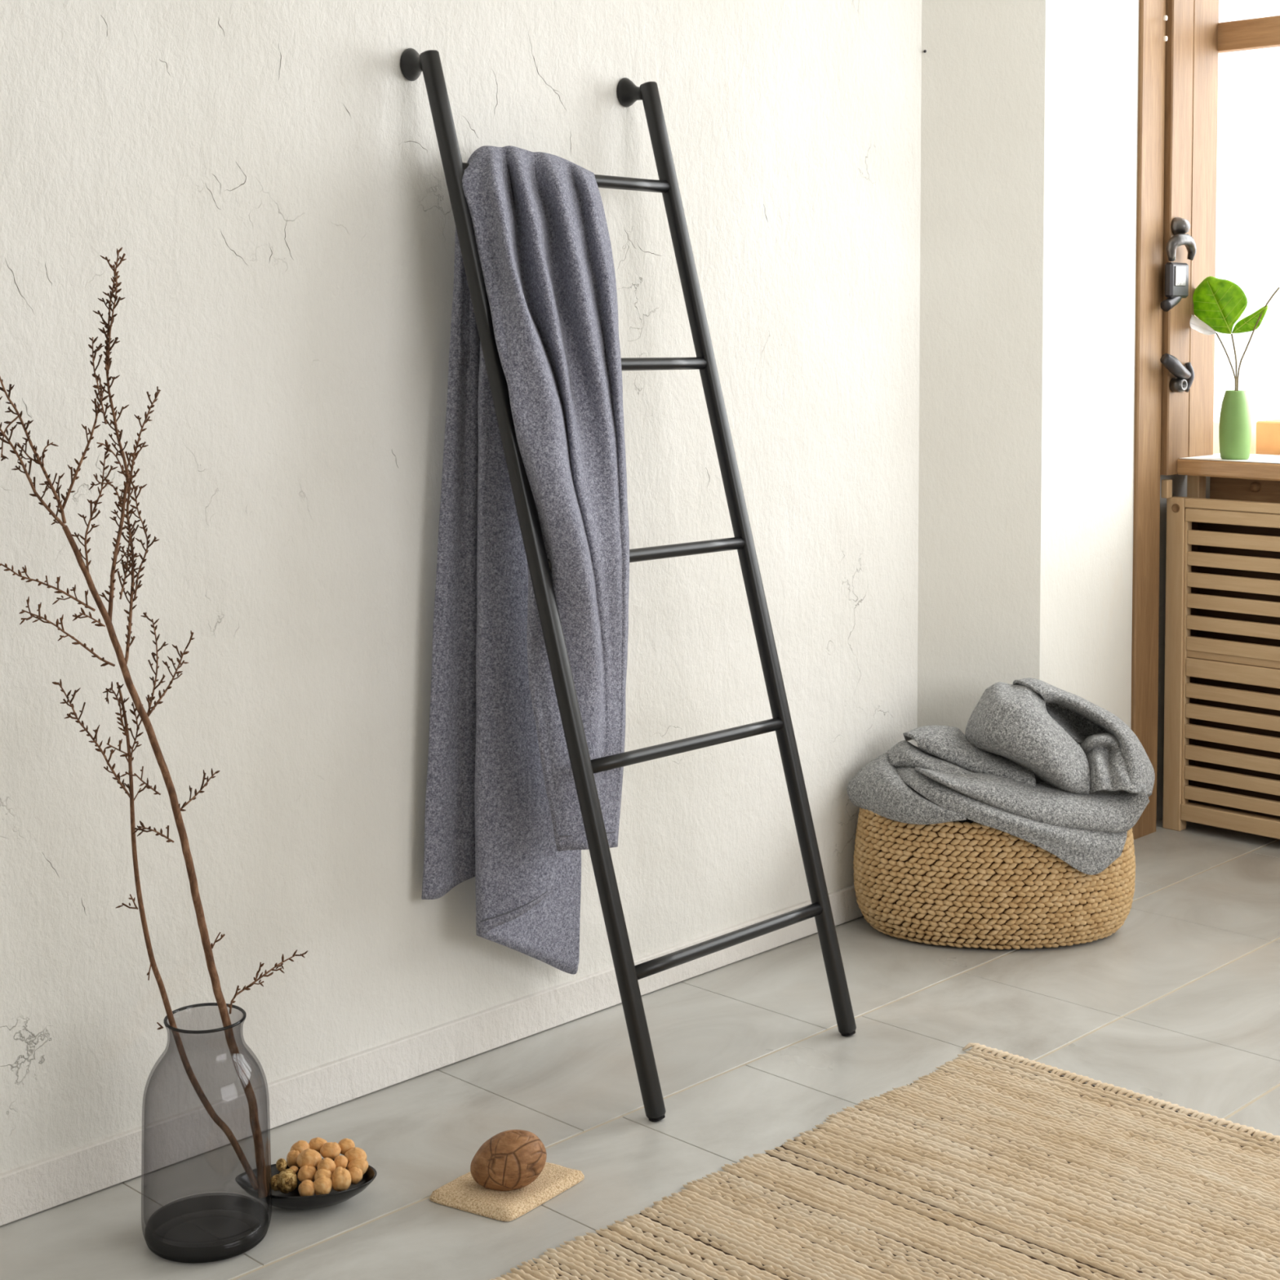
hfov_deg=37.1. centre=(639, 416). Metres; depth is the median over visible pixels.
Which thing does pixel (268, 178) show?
wall
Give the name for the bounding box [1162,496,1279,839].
radiator cover
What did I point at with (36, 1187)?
baseboard
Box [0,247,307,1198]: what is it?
bare branch
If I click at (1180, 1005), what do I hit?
floor
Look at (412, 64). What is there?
ladder
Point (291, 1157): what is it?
hazelnut
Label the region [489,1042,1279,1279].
jute rug
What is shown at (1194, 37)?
window
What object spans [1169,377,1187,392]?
lock
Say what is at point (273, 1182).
seed pod
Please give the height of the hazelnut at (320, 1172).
0.021 m
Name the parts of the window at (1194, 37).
latch lever, bolt plate, sill, sill, rail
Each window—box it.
[1160,0,1279,502]
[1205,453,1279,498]
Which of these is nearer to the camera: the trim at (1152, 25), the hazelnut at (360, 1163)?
the hazelnut at (360, 1163)
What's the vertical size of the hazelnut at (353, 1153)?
0.025 m
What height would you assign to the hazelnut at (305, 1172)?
0.024 m
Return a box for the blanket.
[847,677,1155,875]
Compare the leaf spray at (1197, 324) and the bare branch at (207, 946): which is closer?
the bare branch at (207, 946)
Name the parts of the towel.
panel, folded panel, panel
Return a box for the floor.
[0,817,1279,1279]
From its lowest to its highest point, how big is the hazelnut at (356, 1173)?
0.024 m
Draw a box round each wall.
[0,0,921,1173]
[916,0,1186,820]
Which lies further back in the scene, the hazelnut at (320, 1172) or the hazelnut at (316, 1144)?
the hazelnut at (316, 1144)
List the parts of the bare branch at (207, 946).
stem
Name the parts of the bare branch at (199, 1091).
stem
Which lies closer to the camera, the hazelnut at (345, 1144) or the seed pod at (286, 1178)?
the seed pod at (286, 1178)
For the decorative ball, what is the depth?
2.74 m
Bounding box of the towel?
[421,146,629,973]
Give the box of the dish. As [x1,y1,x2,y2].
[235,1158,377,1209]
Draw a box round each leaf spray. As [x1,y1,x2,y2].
[1189,315,1236,391]
[1192,275,1247,391]
[1231,287,1279,391]
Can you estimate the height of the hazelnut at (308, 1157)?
0.028 m
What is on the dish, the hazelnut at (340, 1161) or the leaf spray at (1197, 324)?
the hazelnut at (340, 1161)
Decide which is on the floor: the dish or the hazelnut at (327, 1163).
the dish
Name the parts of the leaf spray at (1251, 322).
blade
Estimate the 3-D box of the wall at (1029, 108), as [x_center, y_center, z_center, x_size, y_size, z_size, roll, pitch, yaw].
[1.046,-0.400,4.579,0.282,2.900,1.184,2,3,44]
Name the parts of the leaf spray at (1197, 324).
blade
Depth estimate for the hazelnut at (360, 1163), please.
2.76 m
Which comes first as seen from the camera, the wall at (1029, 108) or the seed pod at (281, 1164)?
the seed pod at (281, 1164)
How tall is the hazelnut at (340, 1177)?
0.034 m
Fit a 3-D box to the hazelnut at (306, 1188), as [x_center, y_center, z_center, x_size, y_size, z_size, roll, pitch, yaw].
[-0.474,1.099,2.710,0.025,0.024,0.024,2,3,44]
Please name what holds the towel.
hanging from the ladder
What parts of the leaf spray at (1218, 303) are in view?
blade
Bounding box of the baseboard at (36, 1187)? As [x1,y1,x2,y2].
[0,884,862,1226]
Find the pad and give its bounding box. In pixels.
[429,1162,584,1221]
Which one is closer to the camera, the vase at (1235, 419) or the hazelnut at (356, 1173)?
the hazelnut at (356, 1173)
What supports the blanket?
in the woven basket
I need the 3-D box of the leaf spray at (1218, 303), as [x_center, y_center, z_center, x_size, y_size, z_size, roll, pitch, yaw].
[1.434,-0.192,4.774,0.182,0.319,0.018,2,3,44]
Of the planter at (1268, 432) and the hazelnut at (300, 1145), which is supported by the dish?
the hazelnut at (300, 1145)
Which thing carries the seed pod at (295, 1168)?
on the seed pod at (286, 1178)
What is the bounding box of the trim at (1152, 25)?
[1130,0,1165,839]
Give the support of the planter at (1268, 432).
on the trim
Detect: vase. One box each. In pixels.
[141,1002,271,1263]
[1218,390,1251,459]
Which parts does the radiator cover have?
panel, rail, rail, rail, rail, panel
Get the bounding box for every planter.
[1255,419,1279,455]
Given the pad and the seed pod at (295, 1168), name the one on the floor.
the pad
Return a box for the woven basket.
[853,807,1135,949]
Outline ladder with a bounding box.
[400,48,856,1121]
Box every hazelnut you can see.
[286,1150,299,1167]
[289,1140,310,1153]
[296,1148,321,1168]
[297,1165,316,1182]
[297,1179,315,1196]
[308,1137,327,1153]
[313,1175,332,1195]
[314,1168,332,1180]
[316,1157,336,1173]
[320,1142,341,1159]
[331,1166,351,1191]
[333,1155,347,1168]
[337,1137,355,1155]
[344,1146,366,1163]
[346,1158,368,1174]
[348,1167,362,1184]
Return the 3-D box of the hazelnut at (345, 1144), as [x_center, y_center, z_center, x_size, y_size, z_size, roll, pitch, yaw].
[-0.431,1.075,2.803,0.027,0.025,0.026,2,3,44]
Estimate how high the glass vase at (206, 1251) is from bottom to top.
0.309 m
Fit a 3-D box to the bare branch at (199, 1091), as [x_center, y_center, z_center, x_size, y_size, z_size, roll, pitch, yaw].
[-0.658,0.707,2.586,0.270,0.733,0.059,-1,3,-28]
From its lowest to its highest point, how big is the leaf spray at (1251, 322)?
0.289 m
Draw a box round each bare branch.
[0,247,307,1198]
[52,679,258,1190]
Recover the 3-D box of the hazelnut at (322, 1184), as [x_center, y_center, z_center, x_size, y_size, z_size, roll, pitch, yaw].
[-0.452,1.097,2.714,0.028,0.029,0.028,2,3,44]
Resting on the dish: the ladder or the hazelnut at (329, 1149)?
the hazelnut at (329, 1149)
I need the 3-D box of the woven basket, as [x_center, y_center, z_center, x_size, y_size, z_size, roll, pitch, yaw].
[0.744,0.942,4.006,0.577,0.260,0.385,-1,3,-14]
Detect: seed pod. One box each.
[270,1174,279,1191]
[275,1158,286,1171]
[277,1168,297,1193]
[288,1165,297,1172]
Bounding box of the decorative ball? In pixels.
[470,1129,546,1191]
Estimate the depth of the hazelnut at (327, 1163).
2.73 m

